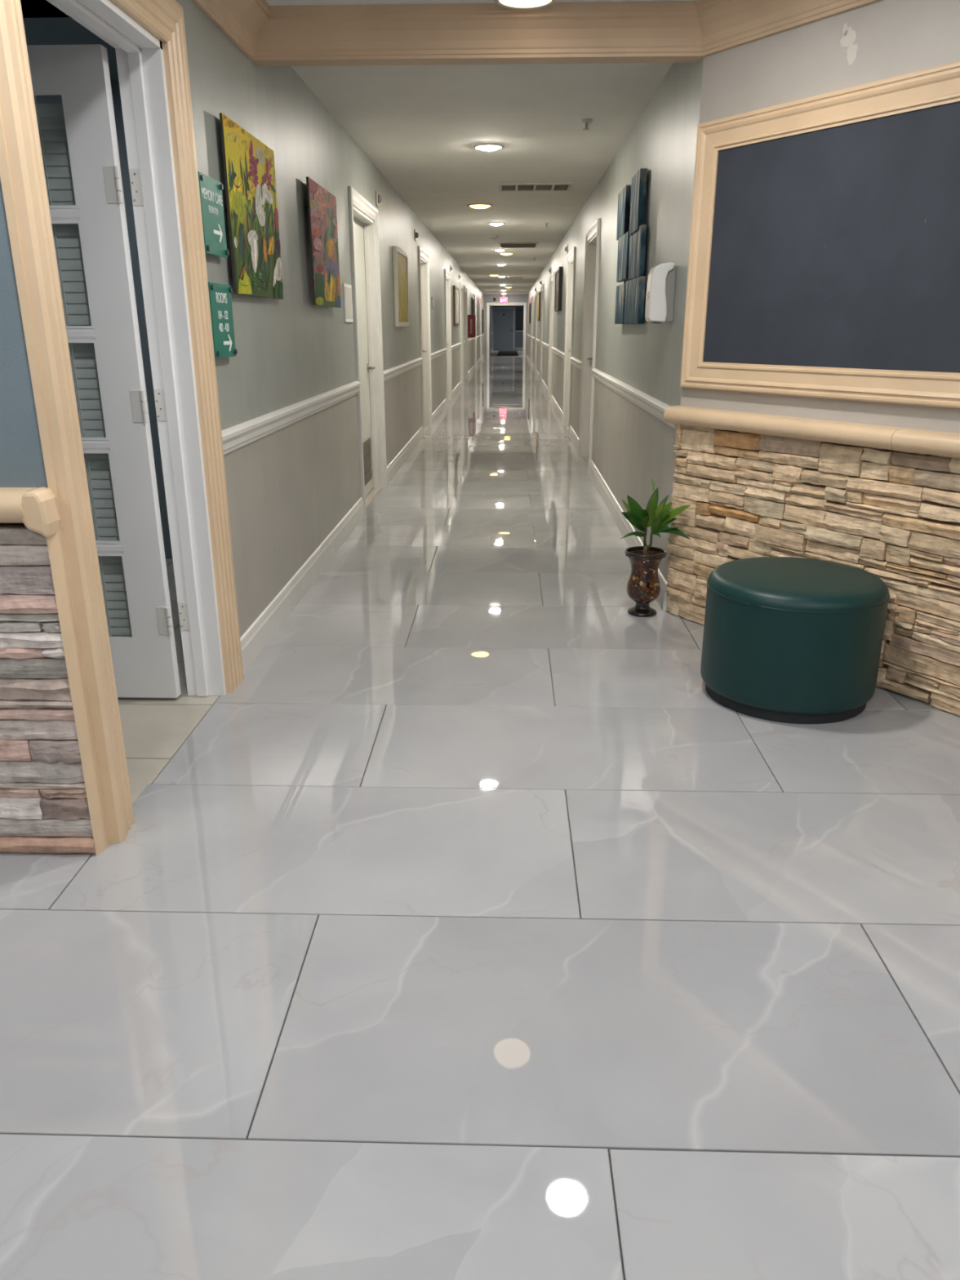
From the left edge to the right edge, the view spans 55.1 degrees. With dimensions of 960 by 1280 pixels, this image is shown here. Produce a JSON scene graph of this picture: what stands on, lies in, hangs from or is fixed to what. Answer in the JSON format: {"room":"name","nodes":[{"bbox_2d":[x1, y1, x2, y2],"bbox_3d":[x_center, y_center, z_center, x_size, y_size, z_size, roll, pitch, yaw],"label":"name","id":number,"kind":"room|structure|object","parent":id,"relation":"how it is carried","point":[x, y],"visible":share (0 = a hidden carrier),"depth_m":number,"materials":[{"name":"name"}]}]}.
{"room":"nursing home corridor","nodes":[
{"label":"nursing home corridor","id":0,"kind":"room"},
{"bbox_2d":[0,177,48,488],"bbox_3d":[-2.097,-1.054,1.933,2.280,1.520,0.114,0,19,2],"label":"wall","id":1,"kind":"structure","parent":0,"point":[21,456],"depth_m":2.02,"materials":[{"name":"blue paint"}]},
{"bbox_2d":[0,523,95,853],"bbox_3d":[-2.096,0.093,2.287,2.280,0.880,0.188,0,19,2],"label":"stone wall","id":2,"kind":"structure","parent":0,"point":[44,808],"depth_m":2.21,"materials":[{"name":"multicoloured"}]},
{"bbox_2d":[0,487,36,523],"bbox_3d":[-1.670,-0.304,2.076,1.337,0.072,0.084,0,19,2],"label":"trim","id":3,"kind":"structure","parent":2,"relation":"on","point":[11,511],"depth_m":2.02,"materials":[{"name":"beige wood"}]},
{"bbox_2d":[21,487,61,538],"bbox_3d":[-0.984,-0.285,2.062,0.062,0.105,0.074,0,19,2],"label":"trim","id":4,"kind":"structure","parent":2,"relation":"on","point":[40,505],"depth_m":2.03,"materials":[{"name":"beige wood"}]},
{"bbox_2d":[0,0,244,855],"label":"door","id":5,"kind":"structure","parent":2,"relation":"in","point":[148,37],"depth_m":2.77,"materials":[{"name":"white wood"}]},
{"bbox_2d":[33,80,172,558],"bbox_3d":[-2.212,-1.151,3.572,2.355,2.400,3.030,0,19,2],"label":"wall","id":6,"kind":"structure","parent":0,"point":[55,99],"depth_m":4.83,"materials":[{"name":"grey paint"}]},
{"bbox_2d":[175,0,483,637],"bbox_3d":[-0.471,-6.615,19.515,0.125,2.400,36.835,0,19,2],"label":"wall","id":7,"kind":"structure","parent":0,"point":[288,488],"depth_m":4.40,"materials":[{"name":"paint"}]},
{"bbox_2d":[33,95,132,636],"bbox_3d":[-1.506,-0.815,3.000,0.650,1.780,0.027,0,19,2],"label":"window blind","id":8,"kind":"object","parent":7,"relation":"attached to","point":[50,117],"visible":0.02,"depth_m":2.96,"materials":[{"name":"grey"}]},
{"bbox_2d":[197,171,229,257],"bbox_3d":[-0.902,-1.417,3.084,0.038,0.240,0.244,0,19,2],"label":"sign","id":9,"kind":"object","parent":7,"relation":"attached to","point":[211,189],"visible":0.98,"depth_m":3.07,"materials":[{"name":"teal plastic"}]},
{"bbox_2d":[208,281,237,358],"bbox_3d":[-0.901,-1.107,3.194,0.038,0.242,0.244,0,19,2],"label":"sign","id":10,"kind":"object","parent":7,"relation":"attached to","point":[220,295],"visible":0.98,"depth_m":3.18,"materials":[{"name":"teal plastic"}]},
{"bbox_2d":[191,0,270,61],"bbox_3d":[-0.875,-1.990,2.554,0.112,0.155,2.192,0,19,2],"label":"trim","id":11,"kind":"structure","parent":7,"relation":"attached to","point":[242,21],"depth_m":3.32,"materials":[{"name":"beige wood"}]},
{"bbox_2d":[219,112,283,299],"bbox_3d":[-0.888,-1.653,3.604,0.032,0.583,0.730,0,19,2],"label":"painting","id":12,"kind":"object","parent":7,"relation":"attached to","point":[249,167],"visible":1,"depth_m":3.52,"materials":[{"name":"multicoloured fabric"}]},
{"bbox_2d":[221,381,360,454],"bbox_3d":[-0.861,-1.187,4.693,0.031,0.082,3.147,0,19,2],"label":"trim","id":13,"kind":"structure","parent":7,"relation":"attached to","point":[233,437],"depth_m":4.05,"materials":[{"name":"white paint"}]},
{"bbox_2d":[240,497,364,674],"bbox_3d":[-0.867,-0.426,4.954,0.016,0.130,3.147,0,19,2],"label":"baseboard","id":14,"kind":"structure","parent":7,"relation":"attached to","point":[264,628],"depth_m":4.36,"materials":[{"name":"white paint"}]},
{"bbox_2d":[305,177,341,307],"bbox_3d":[-0.841,-2.091,4.915,0.044,0.585,0.750,0,19,2],"label":"painting","id":15,"kind":"object","parent":7,"relation":"attached to","point":[321,204],"visible":1,"depth_m":4.84,"materials":[{"name":"multicoloured fabric"}]},
{"bbox_2d":[342,283,353,322],"bbox_3d":[-0.831,-2.122,5.806,0.012,0.223,0.285,0,19,2],"label":"paper notice","id":16,"kind":"object","parent":7,"relation":"attached to","point":[347,289],"visible":1,"depth_m":5.77,"materials":[{"name":"white paper"}]},
{"bbox_2d":[347,186,387,515],"bbox_3d":[-0.862,-2.059,6.714,0.150,2.102,1.240,0,19,2],"label":"door","id":17,"kind":"structure","parent":7,"relation":"in","point":[362,215],"depth_m":7.01,"materials":[{"name":"white paint"}]},
{"bbox_2d":[363,437,372,485],"bbox_3d":[-0.884,-1.322,6.967,0.007,0.320,0.820,0,19,2],"label":"vent grille","id":18,"kind":"object","parent":17,"relation":"attached to","point":[366,441],"depth_m":7.15,"materials":[{"name":"brown"}]},
{"bbox_2d":[375,190,382,207],"bbox_3d":[-0.770,-3.373,7.043,0.042,0.110,0.090,0,19,2],"label":"light","id":19,"kind":"object","parent":7,"relation":"attached to","point":[378,197],"visible":1,"depth_m":7.02,"materials":[{"name":"white plastic"}]},
{"bbox_2d":[392,245,409,326],"bbox_3d":[-0.730,-3.271,8.579,0.034,0.667,0.940,0,19,2],"label":"framed picture","id":20,"kind":"object","parent":7,"relation":"attached to","point":[400,258],"visible":1,"depth_m":8.48,"materials":[{"name":"beige"}]},
{"bbox_2d":[383,357,422,381],"bbox_3d":[-0.726,-2.660,8.994,0.031,0.082,3.470,0,19,2],"label":"trim","id":21,"kind":"structure","parent":7,"relation":"attached to","point":[389,373],"depth_m":8.58,"materials":[{"name":"white paint"}]},
{"bbox_2d":[386,426,422,484],"bbox_3d":[-0.732,-1.900,9.255,0.016,0.130,3.470,0,19,2],"label":"baseboard","id":22,"kind":"structure","parent":7,"relation":"attached to","point":[396,464],"depth_m":8.88,"materials":[{"name":"white paint"}]},
{"bbox_2d":[413,229,418,240],"bbox_3d":[-0.681,-4.351,9.899,0.042,0.110,0.090,0,19,2],"label":"light","id":23,"kind":"object","parent":7,"relation":"attached to","point":[416,234],"visible":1,"depth_m":9.88,"materials":[{"name":"white plastic"}]},
{"bbox_2d":[417,246,431,437],"bbox_3d":[-0.722,-3.585,11.168,0.150,2.102,1.240,0,19,2],"label":"door","id":24,"kind":"structure","parent":7,"relation":"in","point":[423,256],"depth_m":11.55,"materials":[{"name":"white paint"}]},
{"bbox_2d":[431,297,433,309],"bbox_3d":[-0.629,-4.455,12.178,0.014,0.150,0.180,0,19,2],"label":"plate","id":25,"kind":"object","parent":7,"relation":"attached to","point":[432,298],"visible":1,"depth_m":12.11,"materials":[{"name":"grey plastic"}]},
{"bbox_2d":[431,347,447,359],"bbox_3d":[-0.590,-4.141,13.315,0.031,0.082,3.190,0,19,2],"label":"trim","id":26,"kind":"structure","parent":7,"relation":"attached to","point":[435,354],"depth_m":13.08,"materials":[{"name":"white paint"}]},
{"bbox_2d":[431,398,447,425],"bbox_3d":[-0.596,-3.380,13.576,0.016,0.130,3.190,0,19,2],"label":"baseboard","id":27,"kind":"structure","parent":7,"relation":"attached to","point":[443,405],"depth_m":13.39,"materials":[{"name":"white paint"}]},
{"bbox_2d":[444,269,452,403],"bbox_3d":[-0.590,-5.020,15.357,0.150,2.102,1.240,0,19,2],"label":"door","id":28,"kind":"structure","parent":7,"relation":"in","point":[446,274],"depth_m":15.73,"materials":[{"name":"white paint"}]},
{"bbox_2d":[453,285,459,325],"bbox_3d":[-0.448,-6.362,17.557,0.034,0.690,1.500,0,19,2],"label":"framed picture","id":29,"kind":"object","parent":7,"relation":"attached to","point":[455,290],"visible":1,"depth_m":17.32,"materials":[{"name":"brown"}]},
{"bbox_2d":[451,342,461,350],"bbox_3d":[-0.454,-5.628,17.656,0.031,0.082,3.510,0,19,2],"label":"trim","id":30,"kind":"structure","parent":7,"relation":"attached to","point":[459,344],"depth_m":17.50,"materials":[{"name":"white paint"}]},
{"bbox_2d":[452,381,461,398],"bbox_3d":[-0.460,-4.867,17.916,0.016,0.130,3.510,0,19,2],"label":"baseboard","id":31,"kind":"structure","parent":7,"relation":"attached to","point":[457,388],"depth_m":17.91,"materials":[{"name":"white paint"}]},
{"bbox_2d":[459,282,464,387],"bbox_3d":[-0.449,-6.559,19.848,0.150,2.102,1.240,0,19,2],"label":"door","id":32,"kind":"structure","parent":7,"relation":"in","point":[461,286],"depth_m":20.21,"materials":[{"name":"white paint"}]},
{"bbox_2d":[463,285,467,380],"bbox_3d":[-0.393,-7.174,21.645,0.150,2.102,1.240,0,19,2],"label":"door","id":33,"kind":"structure","parent":7,"relation":"in","point":[465,291],"depth_m":22.01,"materials":[{"name":"white paint"}]},
{"bbox_2d":[467,364,475,377],"bbox_3d":[-0.237,-7.297,25.008,0.016,0.130,5.210,0,19,2],"label":"baseboard","id":34,"kind":"structure","parent":7,"relation":"attached to","point":[473,368],"depth_m":24.93,"materials":[{"name":"white paint"}]},
{"bbox_2d":[467,337,475,342],"bbox_3d":[-0.231,-8.058,24.748,0.031,0.082,5.210,0,19,2],"label":"trim","id":35,"kind":"structure","parent":7,"relation":"attached to","point":[471,339],"depth_m":24.41,"materials":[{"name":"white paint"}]},
{"bbox_2d":[467,315,475,337],"bbox_3d":[-0.208,-7.747,22.743,0.197,0.530,0.281,0,19,2],"label":"fire extinguisher cabinet","id":36,"kind":"object","parent":7,"relation":"attached to","point":[471,318],"visible":0.99,"depth_m":22.62,"materials":[{"name":"red metal"}]},
{"bbox_2d":[471,297,474,315],"bbox_3d":[-0.193,-9.152,25.688,0.034,0.700,1.300,0,19,2],"label":"framed picture","id":37,"kind":"object","parent":7,"relation":"attached to","point":[473,299],"visible":0.54,"depth_m":25.50,"materials":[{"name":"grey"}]},
{"bbox_2d":[474,294,476,367],"bbox_3d":[-0.201,-9.264,27.744,0.150,2.102,1.240,0,19,2],"label":"door","id":38,"kind":"structure","parent":7,"relation":"in","point":[475,296],"depth_m":28.13,"materials":[{"name":"white paint"}]},
{"bbox_2d":[480,299,481,360],"bbox_3d":[-0.026,-11.175,33.323,0.150,2.102,1.240,0,19,2],"label":"door","id":39,"kind":"structure","parent":7,"relation":"in","point":[480,300],"depth_m":33.22,"materials":[{"name":"white paint"}]},
{"bbox_2d":[481,309,484,333],"bbox_3d":[0.114,-12.277,35.501,0.034,0.850,1.300,0,19,2],"label":"framed picture","id":40,"kind":"object","parent":7,"relation":"attached to","point":[482,310],"visible":1,"depth_m":34.96,"materials":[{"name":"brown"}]},
{"bbox_2d":[20,0,697,294],"bbox_3d":[0.481,-6.936,16.591,6.700,0.100,42.500,0,19,2],"label":"ceiling","id":41,"kind":"structure","parent":0,"point":[420,126],"depth_m":5.68,"materials":[{"name":"paint"}]},
{"bbox_2d":[466,203,493,208],"bbox_3d":[0.000,-4.348,9.244,0.266,0.032,0.266,0,19,2],"label":"recessed light","id":42,"kind":"object","parent":41,"relation":"in","point":[478,206],"visible":1,"depth_m":9.18,"materials":[{"name":"grey glass"}]},
{"bbox_2d":[473,142,504,151],"bbox_3d":[0.059,-3.303,6.185,0.208,0.028,0.208,0,19,2],"label":"recessed light","id":43,"kind":"object","parent":41,"relation":"in","point":[486,146],"visible":1,"depth_m":6.14,"materials":[{"name":"grey glass"}]},
{"bbox_2d":[489,235,498,239],"bbox_3d":[0.189,-5.429,12.411,0.120,0.040,0.120,0,19,2],"label":"smoke detector","id":44,"kind":"object","parent":41,"relation":"attached to","point":[494,237],"visible":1,"depth_m":12.37,"materials":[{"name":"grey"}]},
{"bbox_2d":[487,222,505,226],"bbox_3d":[0.195,-4.916,10.894,0.208,0.028,0.208,0,19,2],"label":"recessed light","id":45,"kind":"object","parent":41,"relation":"in","point":[495,224],"visible":1,"depth_m":10.84,"materials":[{"name":"grey glass"}]},
{"bbox_2d":[493,248,506,251],"bbox_3d":[0.317,-6.244,14.771,0.208,0.028,0.208,0,19,2],"label":"recessed light","id":46,"kind":"object","parent":41,"relation":"in","point":[496,250],"visible":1,"depth_m":14.71,"materials":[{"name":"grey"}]},
{"bbox_2d":[498,252,514,255],"bbox_3d":[0.442,-6.484,15.478,0.266,0.032,0.266,0,19,2],"label":"recessed light","id":47,"kind":"object","parent":41,"relation":"in","point":[503,253],"visible":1,"depth_m":15.40,"materials":[{"name":"grey"}]},
{"bbox_2d":[506,275,523,278],"bbox_3d":[0.889,-9.148,23.223,0.400,0.014,0.700,0,19,2],"label":"ceiling vent","id":48,"kind":"object","parent":41,"relation":"in","point":[508,277],"visible":1,"depth_m":23.13,"materials":[{"name":"beige"}]},
{"bbox_2d":[498,242,538,248],"bbox_3d":[0.575,-5.933,13.839,0.580,0.014,0.850,0,19,2],"label":"ceiling vent","id":49,"kind":"object","parent":41,"relation":"in","point":[501,245],"visible":1,"depth_m":13.83,"materials":[{"name":"beige"}]},
{"bbox_2d":[493,0,556,9],"bbox_3d":[0.164,-2.314,3.311,0.240,0.036,0.240,0,19,2],"label":"recessed light","id":50,"kind":"object","parent":41,"relation":"in","point":[511,4],"visible":1,"depth_m":3.35,"materials":[{"name":"beige glass"}]},
{"bbox_2d":[497,182,573,191],"bbox_3d":[0.476,-3.928,7.988,0.630,0.014,0.420,0,19,2],"label":"ceiling vent","id":51,"kind":"object","parent":41,"relation":"in","point":[503,187],"visible":1,"depth_m":7.94,"materials":[{"name":"beige metal"}]},
{"bbox_2d":[580,119,592,130],"bbox_3d":[0.626,-3.029,5.415,0.070,0.049,0.070,0,19,2],"label":"sprinkler head","id":52,"kind":"object","parent":41,"relation":"attached to","point":[586,122],"visible":1,"depth_m":5.40},
{"bbox_2d":[0,350,959,1279],"bbox_3d":[0.558,-6.490,23.034,6.909,0.121,54.400,0,19,2],"label":"floor","id":53,"kind":"structure","parent":0,"point":[468,935],"depth_m":1.96,"materials":[{"name":"grey tile"}]},
{"bbox_2d":[497,351,518,355],"bbox_3d":[1.294,-13.338,42.820,0.920,0.014,7.300,0,19,2],"label":"door mat","id":54,"kind":"object","parent":53,"relation":"on","point":[500,353],"visible":1,"depth_m":41.55,"materials":[{"name":"black"}]},
{"bbox_2d":[624,546,666,617],"bbox_3d":[0.751,-0.265,4.221,0.189,0.295,0.189,0,19,2],"label":"mosaic vase","id":55,"kind":"object","parent":53,"relation":"on","point":[643,585],"visible":0.98,"depth_m":4.17,"materials":[{"name":"black"}]},
{"bbox_2d":[620,478,690,555],"bbox_3d":[0.781,-0.509,4.101,0.320,0.405,0.168,5,19,13],"label":"dracaena plant","id":56,"kind":"object","parent":55,"relation":"in","point":[655,517],"visible":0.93,"depth_m":4.09,"materials":[{"name":"green plant"}]},
{"bbox_2d":[700,556,889,724],"bbox_3d":[1.102,-0.021,3.268,0.604,0.450,0.604,17,26,41],"label":"round ottoman","id":57,"kind":"object","parent":53,"relation":"on","point":[786,639],"visible":1,"depth_m":3.04,"materials":[{"name":"green leather"}]},
{"bbox_2d":[489,305,492,351],"bbox_3d":[0.374,-14.386,42.199,0.200,2.400,10.850,0,19,2],"label":"wall","id":58,"kind":"structure","parent":0,"point":[491,306],"depth_m":43.75,"materials":[{"name":"grey paint"}]},
{"bbox_2d":[483,293,528,357],"bbox_3d":[1.023,-12.598,36.975,1.765,2.400,0.150,0,19,2],"label":"wall","id":59,"kind":"structure","parent":0,"point":[512,298],"depth_m":36.60,"materials":[{"name":"grey paint"}]},
{"bbox_2d":[499,295,507,303],"bbox_3d":[0.941,-13.508,36.529,0.300,0.310,0.067,0,19,2],"label":"exit sign","id":60,"kind":"object","parent":59,"relation":"attached to","point":[503,300],"visible":1,"depth_m":36.51,"materials":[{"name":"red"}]},
{"bbox_2d":[486,302,526,357],"bbox_3d":[1.061,-12.447,37.012,1.580,2.090,0.175,0,19,2],"label":"door frame","id":61,"kind":"structure","parent":59,"relation":"in","point":[488,304],"depth_m":36.85,"materials":[{"name":"white paint"}]},
{"bbox_2d":[492,305,523,350],"bbox_3d":[1.516,-16.476,48.294,4.400,2.400,0.100,0,19,2],"label":"wall","id":62,"kind":"structure","parent":0,"point":[518,335],"depth_m":48.39,"materials":[{"name":"grey paint"}]},
{"bbox_2d":[492,306,515,350],"bbox_3d":[1.224,-16.316,48.258,1.220,2.120,0.090,0,19,2],"label":"door","id":63,"kind":"structure","parent":62,"relation":"in","point":[503,317],"depth_m":48.24,"materials":[{"name":"grey"}]},
{"bbox_2d":[515,308,523,350],"bbox_3d":[2.174,-16.281,48.261,0.600,2.050,0.050,0,19,2],"label":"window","id":64,"kind":"structure","parent":62,"relation":"in","point":[519,312],"depth_m":48.13,"materials":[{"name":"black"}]},
{"bbox_2d":[527,57,703,611],"bbox_3d":[1.448,-6.918,20.390,0.125,2.400,34.870,0,19,2],"label":"wall","id":65,"kind":"structure","parent":0,"point":[631,446],"depth_m":5.22,"materials":[{"name":"paint"}]},
{"bbox_2d":[253,57,702,66],"bbox_3d":[-0.005,-2.357,3.613,1.785,0.150,0.100,0,19,2],"label":"trim","id":66,"kind":"structure","parent":65,"relation":"attached to","point":[645,60],"depth_m":3.65,"materials":[{"name":"beige wood"}]},
{"bbox_2d":[528,302,531,323],"bbox_3d":[1.733,-11.316,31.919,0.034,0.650,1.400,0,19,2],"label":"framed picture","id":67,"kind":"object","parent":65,"relation":"attached to","point":[530,304],"visible":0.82,"depth_m":31.32,"materials":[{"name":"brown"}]},
{"bbox_2d":[530,296,533,364],"bbox_3d":[1.728,-9.961,29.771,0.150,2.102,1.240,0,19,2],"label":"door","id":68,"kind":"structure","parent":65,"relation":"in","point":[531,313],"depth_m":29.98,"materials":[{"name":"white paint"}]},
{"bbox_2d":[533,291,537,372],"bbox_3d":[1.580,-8.341,25.043,0.150,2.102,1.240,0,19,2],"label":"door","id":69,"kind":"structure","parent":65,"relation":"in","point":[536,292],"depth_m":25.32,"materials":[{"name":"white paint"}]},
{"bbox_2d":[535,369,538,379],"bbox_3d":[1.457,-6.691,23.233,0.016,0.130,3.260,0,19,2],"label":"baseboard","id":70,"kind":"structure","parent":65,"relation":"attached to","point":[536,371],"depth_m":23.30,"materials":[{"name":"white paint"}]},
{"bbox_2d":[537,291,540,320],"bbox_3d":[1.439,-8.156,22.541,0.034,0.650,1.200,0,19,2],"label":"framed picture","id":71,"kind":"object","parent":65,"relation":"attached to","point":[539,293],"visible":0.94,"depth_m":22.06,"materials":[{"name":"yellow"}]},
{"bbox_2d":[538,284,543,384],"bbox_3d":[1.446,-6.883,20.788,0.150,2.102,1.240,0,19,2],"label":"door","id":72,"kind":"structure","parent":65,"relation":"in","point":[542,286],"depth_m":21.09,"materials":[{"name":"white paint"}]},
{"bbox_2d":[541,378,547,395],"bbox_3d":[1.316,-5.153,18.741,0.016,0.130,3.760,0,19,2],"label":"baseboard","id":73,"kind":"structure","parent":65,"relation":"attached to","point":[543,384],"depth_m":18.58,"materials":[{"name":"white paint"}]},
{"bbox_2d":[541,341,548,349],"bbox_3d":[1.307,-5.913,18.481,0.031,0.082,3.760,0,19,2],"label":"trim","id":74,"kind":"structure","parent":65,"relation":"attached to","point":[544,344],"depth_m":18.28,"materials":[{"name":"white paint"}]},
{"bbox_2d":[547,271,555,402],"bbox_3d":[1.298,-5.264,16.060,0.150,2.102,1.240,0,19,2],"label":"door","id":75,"kind":"structure","parent":65,"relation":"in","point":[552,276],"depth_m":16.38,"materials":[{"name":"white paint"}]},
{"bbox_2d":[551,395,563,423],"bbox_3d":[1.166,-3.520,13.975,0.016,0.130,3.840,0,19,2],"label":"baseboard","id":76,"kind":"structure","parent":65,"relation":"attached to","point":[555,405],"depth_m":13.73,"materials":[{"name":"white paint"}]},
{"bbox_2d":[551,346,564,359],"bbox_3d":[1.157,-4.280,13.715,0.031,0.082,3.840,0,19,2],"label":"trim","id":77,"kind":"structure","parent":65,"relation":"attached to","point":[557,352],"depth_m":13.40,"materials":[{"name":"white paint"}]},
{"bbox_2d":[554,266,562,311],"bbox_3d":[1.148,-5.124,13.490,0.049,0.580,1.100,0,19,2],"label":"framed picture","id":78,"kind":"object","parent":65,"relation":"attached to","point":[558,273],"visible":1,"depth_m":13.06,"materials":[{"name":"grey"}]},
{"bbox_2d":[564,244,568,253],"bbox_3d":[1.101,-4.985,11.741,0.042,0.110,0.090,0,19,2],"label":"light","id":79,"kind":"object","parent":65,"relation":"attached to","point":[566,247],"visible":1,"depth_m":11.71,"materials":[{"name":"white plastic"}]},
{"bbox_2d":[562,246,576,435],"bbox_3d":[1.147,-3.618,11.256,0.150,2.102,1.240,0,19,2],"label":"door","id":80,"kind":"structure","parent":65,"relation":"in","point":[571,266],"depth_m":11.61,"materials":[{"name":"white paint"}]},
{"bbox_2d":[568,425,578,453],"bbox_3d":[1.047,-2.221,10.183,0.016,0.130,1.700,0,19,2],"label":"baseboard","id":81,"kind":"structure","parent":65,"relation":"attached to","point":[575,439],"depth_m":10.15,"materials":[{"name":"white paint"}]},
{"bbox_2d":[569,356,581,369],"bbox_3d":[1.038,-2.981,9.923,0.031,0.082,1.700,0,19,2],"label":"trim","id":82,"kind":"structure","parent":65,"relation":"attached to","point":[576,362],"depth_m":9.90,"materials":[{"name":"white paint"}]},
{"bbox_2d":[578,217,600,474],"bbox_3d":[1.060,-2.665,8.476,0.150,2.102,1.240,0,19,2],"label":"door","id":83,"kind":"structure","parent":65,"relation":"in","point":[589,311],"depth_m":8.84,"materials":[{"name":"white paint"}]},
{"bbox_2d":[589,459,667,610],"bbox_3d":[0.923,-0.871,6.245,0.016,0.130,4.150,0,19,2],"label":"baseboard","id":84,"kind":"structure","parent":65,"relation":"attached to","point":[624,526],"depth_m":6.00,"materials":[{"name":"white paint"}]},
{"bbox_2d":[614,168,648,324],"bbox_3d":[0.897,-2.310,5.504,0.050,0.797,1.280,0,19,2],"label":"art","id":85,"kind":"object","parent":65,"relation":"attached to","point":[631,233],"visible":1,"depth_m":5.26,"materials":[{"name":"paint"}]},
{"bbox_2d":[591,368,675,428],"bbox_3d":[0.914,-1.632,5.985,0.031,0.082,4.150,0,19,2],"label":"trim","id":86,"kind":"structure","parent":65,"relation":"attached to","point":[651,405],"depth_m":5.26,"materials":[{"name":"white paint"}]},
{"bbox_2d":[644,262,675,323],"bbox_3d":[0.822,-1.579,4.199,0.114,0.258,0.137,0,19,2],"label":"dispenser","id":87,"kind":"object","parent":65,"relation":"attached to","point":[660,287],"visible":1,"depth_m":4.14,"materials":[{"name":"white plastic"}]},
{"bbox_2d":[666,0,959,715],"bbox_3d":[1.563,-0.946,2.958,0.176,2.400,2.436,-12,22,-30],"label":"wall","id":88,"kind":"structure","parent":0,"point":[891,515],"depth_m":3.30,"materials":[{"name":"brown stone"}]},
{"bbox_2d":[253,0,703,61],"bbox_3d":[-0.018,-2.321,3.514,1.765,0.155,0.112,0,19,2],"label":"ceiling beam","id":89,"kind":"structure","parent":88,"relation":"attached to","point":[650,28],"depth_m":3.52,"materials":[{"name":"beige wood"}]},
{"bbox_2d":[663,405,906,450],"bbox_3d":[1.122,-0.828,3.557,0.084,0.072,1.100,-12,22,-30],"label":"trim","id":90,"kind":"structure","parent":88,"relation":"on","point":[880,437],"depth_m":3.46,"materials":[{"name":"beige wood"}]},
{"bbox_2d":[696,0,880,57],"bbox_3d":[1.461,-1.994,2.554,0.112,0.155,2.400,-12,22,-30],"label":"trim","id":91,"kind":"structure","parent":88,"relation":"attached to","point":[725,24],"depth_m":3.30,"materials":[{"name":"beige wood"}]},
{"bbox_2d":[680,61,959,408],"bbox_3d":[1.474,-1.243,2.868,0.034,0.996,2.278,-12,22,-30],"label":"notice board","id":92,"kind":"object","parent":88,"relation":"attached to","point":[824,260],"visible":1,"depth_m":3.22,"materials":[{"name":"fabric"}]},
{"bbox_2d":[891,428,959,457],"bbox_3d":[1.769,-0.498,2.591,0.084,0.072,1.313,-12,22,-30],"label":"trim","id":93,"kind":"structure","parent":88,"relation":"on","point":[908,440],"depth_m":3.00,"materials":[{"name":"beige wood"}]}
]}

